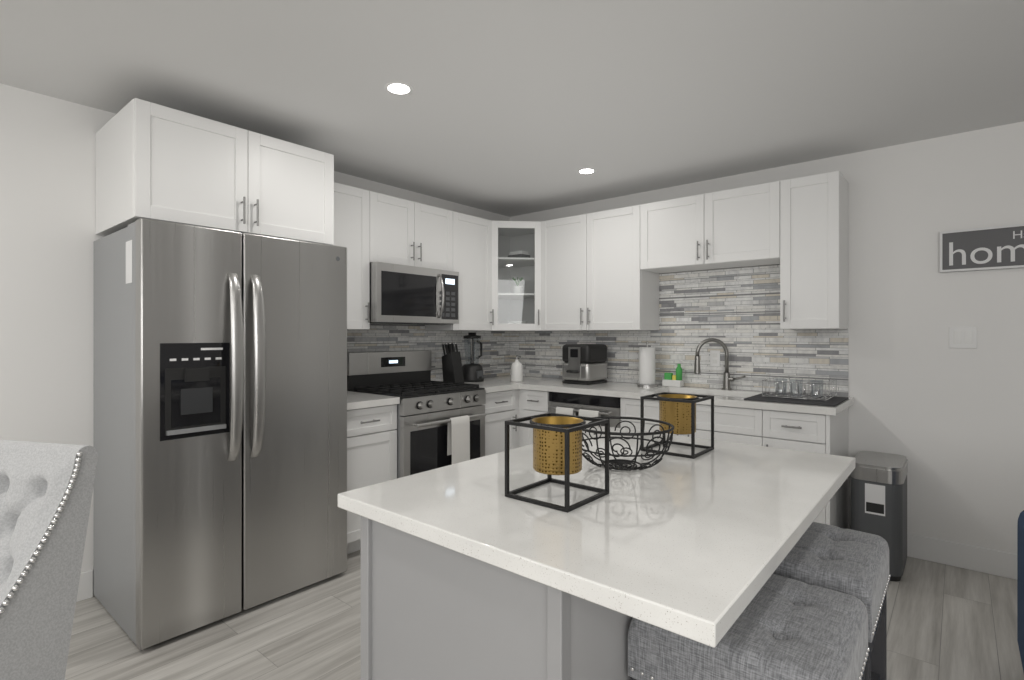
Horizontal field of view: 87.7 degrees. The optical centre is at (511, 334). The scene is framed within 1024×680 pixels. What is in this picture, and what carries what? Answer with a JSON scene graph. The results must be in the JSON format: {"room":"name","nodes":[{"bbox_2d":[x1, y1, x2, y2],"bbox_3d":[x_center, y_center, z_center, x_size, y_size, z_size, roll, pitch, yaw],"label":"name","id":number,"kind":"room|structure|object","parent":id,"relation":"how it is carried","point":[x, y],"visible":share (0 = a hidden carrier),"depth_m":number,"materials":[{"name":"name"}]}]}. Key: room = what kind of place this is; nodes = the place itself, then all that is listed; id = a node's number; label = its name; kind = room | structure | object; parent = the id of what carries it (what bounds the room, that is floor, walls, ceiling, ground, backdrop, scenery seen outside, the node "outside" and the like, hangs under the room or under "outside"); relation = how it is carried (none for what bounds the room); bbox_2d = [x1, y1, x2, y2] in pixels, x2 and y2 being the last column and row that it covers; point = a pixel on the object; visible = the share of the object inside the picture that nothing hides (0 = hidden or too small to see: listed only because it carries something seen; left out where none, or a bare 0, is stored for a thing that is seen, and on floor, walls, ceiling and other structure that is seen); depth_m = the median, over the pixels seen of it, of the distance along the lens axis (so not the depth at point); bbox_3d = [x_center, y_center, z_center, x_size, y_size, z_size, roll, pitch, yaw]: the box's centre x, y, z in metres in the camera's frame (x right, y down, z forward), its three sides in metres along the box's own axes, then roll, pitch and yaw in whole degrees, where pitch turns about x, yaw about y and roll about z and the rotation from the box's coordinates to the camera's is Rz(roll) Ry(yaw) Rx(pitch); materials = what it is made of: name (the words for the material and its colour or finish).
{"room":"kitchen","nodes":[
{"label":"kitchen","id":0,"kind":"room"},
{"bbox_2d":[0,83,509,595],"bbox_3d":[-2.762,0.085,1.959,0.150,2.430,8.650,0,0,40],"label":"wall","id":1,"kind":"structure","parent":0,"point":[48,235],"depth_m":2.53,"materials":[{"name":"white paint"}]},
{"bbox_2d":[76,570,92,601],"bbox_3d":[-3.779,1.232,0.619,0.013,0.135,5.290,0,0,40],"label":"baseboard","id":2,"kind":"structure","parent":1,"relation":"attached to","point":[85,589],"depth_m":2.62,"materials":[{"name":"white wood"}]},
{"bbox_2d":[96,98,263,235],"bbox_3d":[-1.665,-0.752,2.656,0.626,0.505,0.528,0,0,40],"label":"upper cabinet","id":3,"kind":"object","parent":1,"relation":"attached to","point":[154,161],"depth_m":2.44,"materials":[{"name":"white wood"}]},
{"bbox_2d":[264,135,339,245],"bbox_3d":[-1.401,-0.752,2.971,0.626,0.505,0.528,0,0,40],"label":"upper cabinet","id":4,"kind":"object","parent":1,"relation":"attached to","point":[302,195],"depth_m":2.82,"materials":[{"name":"white wood"}]},
{"bbox_2d":[340,184,369,329],"bbox_3d":[-1.183,-0.493,3.465,0.326,0.915,0.500,0,0,40],"label":"upper cabinet","id":5,"kind":"object","parent":1,"relation":"attached to","point":[353,200],"depth_m":3.44,"materials":[{"name":"white wood"}]},
{"bbox_2d":[368,190,423,267],"bbox_3d":[-0.920,-0.715,3.778,0.326,0.471,0.435,0,0,40],"label":"upper cabinet","id":6,"kind":"object","parent":1,"relation":"attached to","point":[395,225],"depth_m":3.67,"materials":[{"name":"white wood"}]},
{"bbox_2d":[370,262,458,324],"bbox_3d":[-0.767,-0.279,3.856,0.444,0.395,0.744,0,0,40],"label":"microwave","id":7,"kind":"object","parent":6,"relation":"attached to","point":[402,294],"visible":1,"depth_m":3.69,"materials":[{"name":"silver metal"}]},
{"bbox_2d":[347,324,510,380],"bbox_3d":[-0.754,0.142,4.227,0.008,0.484,2.220,0,0,40],"label":"backsplash","id":8,"kind":"structure","parent":1,"relation":"attached to","point":[495,360],"depth_m":4.36,"materials":[{"name":"tile"}]},
{"bbox_2d":[424,204,447,270],"bbox_3d":[-0.716,-0.715,4.021,0.326,0.471,0.434,0,0,40],"label":"upper cabinet","id":9,"kind":"object","parent":1,"relation":"attached to","point":[435,218],"depth_m":3.96,"materials":[{"name":"white wood"}]},
{"bbox_2d":[425,210,499,330],"bbox_3d":[-0.424,-0.493,4.343,0.360,0.915,0.551,0,0,40],"label":"upper cabinet","id":10,"kind":"object","parent":1,"relation":"attached to","point":[471,239],"depth_m":4.27,"materials":[{"name":"white wood"}]},
{"bbox_2d":[496,221,539,325],"bbox_3d":[0.037,-0.516,4.451,0.310,0.863,0.310,0,0,40],"label":"upper cabinet","id":11,"kind":"object","parent":1,"relation":"attached to","point":[517,242],"depth_m":4.78,"materials":[{"name":"white wood"}]},
{"bbox_2d":[0,0,1023,216],"bbox_3d":[0.111,-1.178,-0.452,7.650,0.104,8.650,0,0,40],"label":"ceiling","id":12,"kind":"structure","parent":0,"point":[509,108],"depth_m":2.34,"materials":[{"name":"white paint"}]},
{"bbox_2d":[65,550,1023,679],"bbox_3d":[0.111,1.350,-0.452,7.650,0.100,8.650,0,0,40],"label":"floor","id":13,"kind":"structure","parent":0,"point":[946,622],"depth_m":2.28,"materials":[{"name":"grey wood"}]},
{"bbox_2d":[0,440,97,679],"bbox_3d":[-1.354,0.787,1.104,0.532,1.032,0.600,0,0,14],"label":"dining chair","id":14,"kind":"object","parent":13,"relation":"on","point":[46,491],"visible":1,"depth_m":1.24,"materials":[{"name":"fabric"}]},
{"bbox_2d":[94,218,346,649],"bbox_3d":[-1.454,0.412,2.737,0.825,1.775,0.952,0,0,40],"label":"fridge","id":15,"kind":"object","parent":13,"relation":"on","point":[220,406],"visible":1,"depth_m":2.41,"materials":[{"name":"grey metal"}]},
{"bbox_2d":[347,404,396,553],"bbox_3d":[-1.091,0.864,3.348,0.616,0.872,0.439,0,0,40],"label":"base cabinet","id":16,"kind":"object","parent":13,"relation":"on","point":[371,445],"depth_m":3.17,"materials":[{"name":"white wood"}]},
{"bbox_2d":[347,391,399,409],"bbox_3d":[-1.082,0.406,3.340,0.641,0.040,0.439,0,0,40],"label":"countertop","id":17,"kind":"structure","parent":16,"relation":"on","point":[357,400],"depth_m":3.22,"materials":[{"name":"white stone"}]},
{"bbox_2d":[347,350,485,477],"bbox_3d":[-0.657,0.713,3.763,0.732,1.175,0.744,0,0,40],"label":"range","id":18,"kind":"object","parent":13,"relation":"on","point":[440,424],"visible":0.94,"depth_m":3.60,"materials":[{"name":"silver metal"}]},
{"bbox_2d":[361,518,631,679],"bbox_3d":[0.220,0.861,1.588,0.645,0.879,1.185,0,0,40],"label":"kitchen island","id":19,"kind":"object","parent":13,"relation":"on","point":[470,570],"depth_m":1.10,"materials":[{"name":"grey wood"}]},
{"bbox_2d":[338,426,854,646],"bbox_3d":[0.328,0.403,1.487,0.909,0.034,1.260,0,0,40],"label":"island countertop","id":20,"kind":"structure","parent":19,"relation":"on","point":[682,546],"depth_m":1.12,"materials":[{"name":"white stone"}]},
{"bbox_2d":[505,413,608,512],"bbox_3d":[0.109,0.295,1.282,0.180,0.180,0.180,0,0,40],"label":"candle holder","id":21,"kind":"object","parent":20,"relation":"on","point":[557,443],"visible":1,"depth_m":1.24,"materials":[{"name":"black metal"}]},
{"bbox_2d":[582,416,673,470],"bbox_3d":[0.322,0.323,1.558,0.293,0.125,0.293,0,0,40],"label":"fruit bowl","id":22,"kind":"object","parent":20,"relation":"on","point":[621,464],"visible":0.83,"depth_m":1.51,"materials":[{"name":"black metal"}]},
{"bbox_2d":[640,392,713,458],"bbox_3d":[0.554,0.295,1.783,0.180,0.180,0.180,0,0,40],"label":"candle holder","id":23,"kind":"object","parent":20,"relation":"on","point":[677,411],"visible":0.94,"depth_m":1.74,"materials":[{"name":"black metal"}]},
{"bbox_2d":[482,390,510,455],"bbox_3d":[-0.317,0.864,4.271,0.616,0.872,0.463,0,0,40],"label":"base cabinet","id":24,"kind":"object","parent":13,"relation":"on","point":[498,404],"depth_m":4.04,"materials":[{"name":"white wood"}]},
{"bbox_2d":[442,379,518,392],"bbox_3d":[-0.329,0.406,4.238,0.641,0.040,0.397,0,0,40],"label":"countertop","id":25,"kind":"structure","parent":24,"relation":"on","point":[491,385],"depth_m":4.15,"materials":[{"name":"white stone"}]},
{"bbox_2d":[441,343,463,382],"bbox_3d":[-0.480,0.224,4.280,0.179,0.323,0.100,0,0,40],"label":"knife block","id":26,"kind":"object","parent":25,"relation":"on","point":[452,369],"visible":1,"depth_m":4.25,"materials":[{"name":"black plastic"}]},
{"bbox_2d":[519,389,549,446],"bbox_3d":[0.341,0.864,4.371,0.303,0.872,0.656,0,0,40],"label":"base cabinet","id":27,"kind":"object","parent":13,"relation":"on","point":[531,402],"depth_m":4.17,"materials":[{"name":"white wood"}]},
{"bbox_2d":[549,392,621,428],"bbox_3d":[0.682,0.866,4.064,0.606,0.868,0.672,0,0,40],"label":"dishwasher","id":28,"kind":"object","parent":13,"relation":"on","point":[584,405],"visible":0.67,"depth_m":3.82,"materials":[{"name":"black metal"}]},
{"bbox_2d":[620,392,717,436],"bbox_3d":[1.138,0.864,3.729,0.515,0.872,0.616,0,0,40],"label":"base cabinet","id":29,"kind":"object","parent":13,"relation":"on","point":[629,407],"depth_m":3.58,"materials":[{"name":"white wood"}]},
{"bbox_2d":[695,396,774,447],"bbox_3d":[1.465,0.864,3.454,0.574,0.872,0.616,0,0,40],"label":"base cabinet","id":30,"kind":"object","parent":13,"relation":"on","point":[750,426],"depth_m":3.16,"materials":[{"name":"white wood"}]},
{"bbox_2d":[627,574,869,679],"bbox_3d":[0.507,0.931,1.128,0.380,0.738,0.410,0,0,40],"label":"stool","id":31,"kind":"object","parent":13,"relation":"on","point":[783,628],"visible":0.62,"depth_m":1.03,"materials":[{"name":"grey fabric"}]},
{"bbox_2d":[775,408,847,528],"bbox_3d":[1.748,0.864,3.217,0.398,0.872,0.616,0,0,40],"label":"base cabinet","id":32,"kind":"object","parent":13,"relation":"on","point":[808,432],"depth_m":2.96,"materials":[{"name":"white wood"}]},
{"bbox_2d":[484,375,853,415],"bbox_3d":[0.838,0.406,3.951,2.796,0.040,0.662,0,0,40],"label":"countertop","id":33,"kind":"structure","parent":32,"relation":"on","point":[611,389],"depth_m":3.71,"materials":[{"name":"white stone"}]},
{"bbox_2d":[462,332,483,381],"bbox_3d":[-0.325,0.182,4.451,0.194,0.405,0.217,0,0,40],"label":"blender","id":34,"kind":"object","parent":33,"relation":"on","point":[472,371],"visible":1,"depth_m":4.39,"materials":[{"name":"black plastic"}]},
{"bbox_2d":[511,355,522,381],"bbox_3d":[0.041,0.276,4.404,0.100,0.218,0.100,0,0,40],"label":"soap dispenser","id":35,"kind":"object","parent":33,"relation":"on","point":[516,371],"visible":1,"depth_m":4.36,"materials":[{"name":"white ceramic"}]},
{"bbox_2d":[562,344,606,384],"bbox_3d":[0.569,0.230,4.256,0.260,0.310,0.349,0,0,40],"label":"air fryer","id":36,"kind":"object","parent":33,"relation":"on","point":[584,364],"visible":1,"depth_m":4.16,"materials":[{"name":"black plastic"}]},
{"bbox_2d":[637,341,657,386],"bbox_3d":[1.019,0.217,4.014,0.150,0.336,0.150,0,0,40],"label":"paper towel","id":37,"kind":"object","parent":33,"relation":"on","point":[646,366],"visible":1,"depth_m":3.96,"materials":[{"name":"white paper"}]},
{"bbox_2d":[662,364,682,386],"bbox_3d":[1.203,0.300,3.984,0.142,0.170,0.070,0,0,40],"label":"sponge caddy","id":38,"kind":"object","parent":33,"relation":"on","point":[671,380],"visible":1,"depth_m":3.95,"materials":[{"name":"plastic"}]},
{"bbox_2d":[694,338,745,389],"bbox_3d":[1.452,0.203,3.724,0.316,0.363,0.162,0,0,40],"label":"faucet","id":39,"kind":"object","parent":33,"relation":"on","point":[727,378],"visible":1,"depth_m":3.73,"materials":[{"name":"silver metal"}]},
{"bbox_2d":[744,377,847,406],"bbox_3d":[1.702,0.326,3.187,0.470,0.118,0.470,0,0,40],"label":"dish mat","id":40,"kind":"object","parent":33,"relation":"on","point":[783,396],"visible":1,"depth_m":3.15,"materials":[{"name":"grey"}]},
{"bbox_2d":[773,522,890,679],"bbox_3d":[0.802,0.931,1.481,0.380,0.738,0.410,0,0,40],"label":"stool","id":41,"kind":"object","parent":13,"relation":"on","point":[855,563],"visible":0.46,"depth_m":1.36,"materials":[{"name":"grey fabric"}]},
{"bbox_2d":[850,451,907,581],"bbox_3d":[2.062,1.000,2.994,0.240,0.600,0.468,0,0,40],"label":"trash can","id":42,"kind":"object","parent":13,"relation":"on","point":[878,493],"visible":0.73,"depth_m":2.85,"materials":[{"name":"black plastic"}]},
{"bbox_2d":[1017,510,1023,671],"bbox_3d":[2.366,0.870,1.167,1.775,0.860,0.930,0,0,40],"label":"sofa","id":43,"kind":"object","parent":13,"relation":"on","point":[1020,582],"visible":1,"depth_m":1.99,"materials":[{"name":"blue fabric"}]},
{"bbox_2d":[510,121,1023,553],"bbox_3d":[2.900,0.085,2.756,7.500,2.430,0.150,0,0,40],"label":"wall","id":44,"kind":"structure","parent":0,"point":[938,413],"depth_m":3.06,"materials":[{"name":"white paint"}]},
{"bbox_2d":[532,213,591,330],"bbox_3d":[0.509,-0.493,4.424,0.553,0.915,0.360,0,0,40],"label":"upper cabinet","id":45,"kind":"object","parent":44,"relation":"attached to","point":[566,242],"depth_m":4.30,"materials":[{"name":"white wood"}]},
{"bbox_2d":[592,203,658,330],"bbox_3d":[0.862,-0.493,4.150,0.573,0.915,0.326,0,0,40],"label":"upper cabinet","id":46,"kind":"object","parent":44,"relation":"attached to","point":[599,271],"depth_m":4.00,"materials":[{"name":"white wood"}]},
{"bbox_2d":[511,264,847,395],"bbox_3d":[1.037,-0.044,4.214,2.770,0.857,0.009,0,0,40],"label":"backsplash","id":47,"kind":"structure","parent":44,"relation":"attached to","point":[736,311],"depth_m":3.83,"materials":[{"name":"tile"}]},
{"bbox_2d":[710,350,719,366],"bbox_3d":[1.464,0.170,3.846,0.072,0.116,0.006,0,0,40],"label":"electrical outlet","id":48,"kind":"object","parent":47,"relation":"attached to","point":[714,357],"depth_m":3.84,"materials":[{"name":"white plastic"}]},
{"bbox_2d":[648,192,723,273],"bbox_3d":[1.237,-0.713,3.835,0.526,0.475,0.326,0,0,40],"label":"upper cabinet","id":49,"kind":"object","parent":44,"relation":"attached to","point":[681,231],"depth_m":3.69,"materials":[{"name":"white wood"}]},
{"bbox_2d":[716,181,779,267],"bbox_3d":[1.551,-0.713,3.572,0.526,0.475,0.326,0,0,40],"label":"upper cabinet","id":50,"kind":"object","parent":44,"relation":"attached to","point":[748,217],"depth_m":3.41,"materials":[{"name":"white wood"}]},
{"bbox_2d":[768,171,847,329],"bbox_3d":[1.851,-0.493,3.320,0.373,0.915,0.326,0,0,40],"label":"upper cabinet","id":51,"kind":"object","parent":44,"relation":"attached to","point":[813,260],"depth_m":3.18,"materials":[{"name":"white wood"}]},
{"bbox_2d":[907,533,1016,579],"bbox_3d":[3.919,1.232,1.793,4.700,0.135,0.013,0,0,40],"label":"baseboard","id":52,"kind":"structure","parent":44,"relation":"attached to","point":[981,559],"depth_m":2.96,"materials":[{"name":"white wood"}]},
{"bbox_2d":[949,327,976,347],"bbox_3d":[2.515,0.015,2.974,0.120,0.120,0.009,0,0,40],"label":"light switch","id":53,"kind":"object","parent":44,"relation":"attached to","point":[962,337],"visible":1,"depth_m":2.97,"materials":[{"name":"white plastic"}]},
{"bbox_2d":[940,224,1023,272],"bbox_3d":[2.708,-0.470,2.803,0.715,0.230,0.023,0,0,40],"label":"home sign","id":54,"kind":"object","parent":44,"relation":"attached to","point":[990,248],"visible":1,"depth_m":2.91,"materials":[{"name":"grey wood"}]}
]}

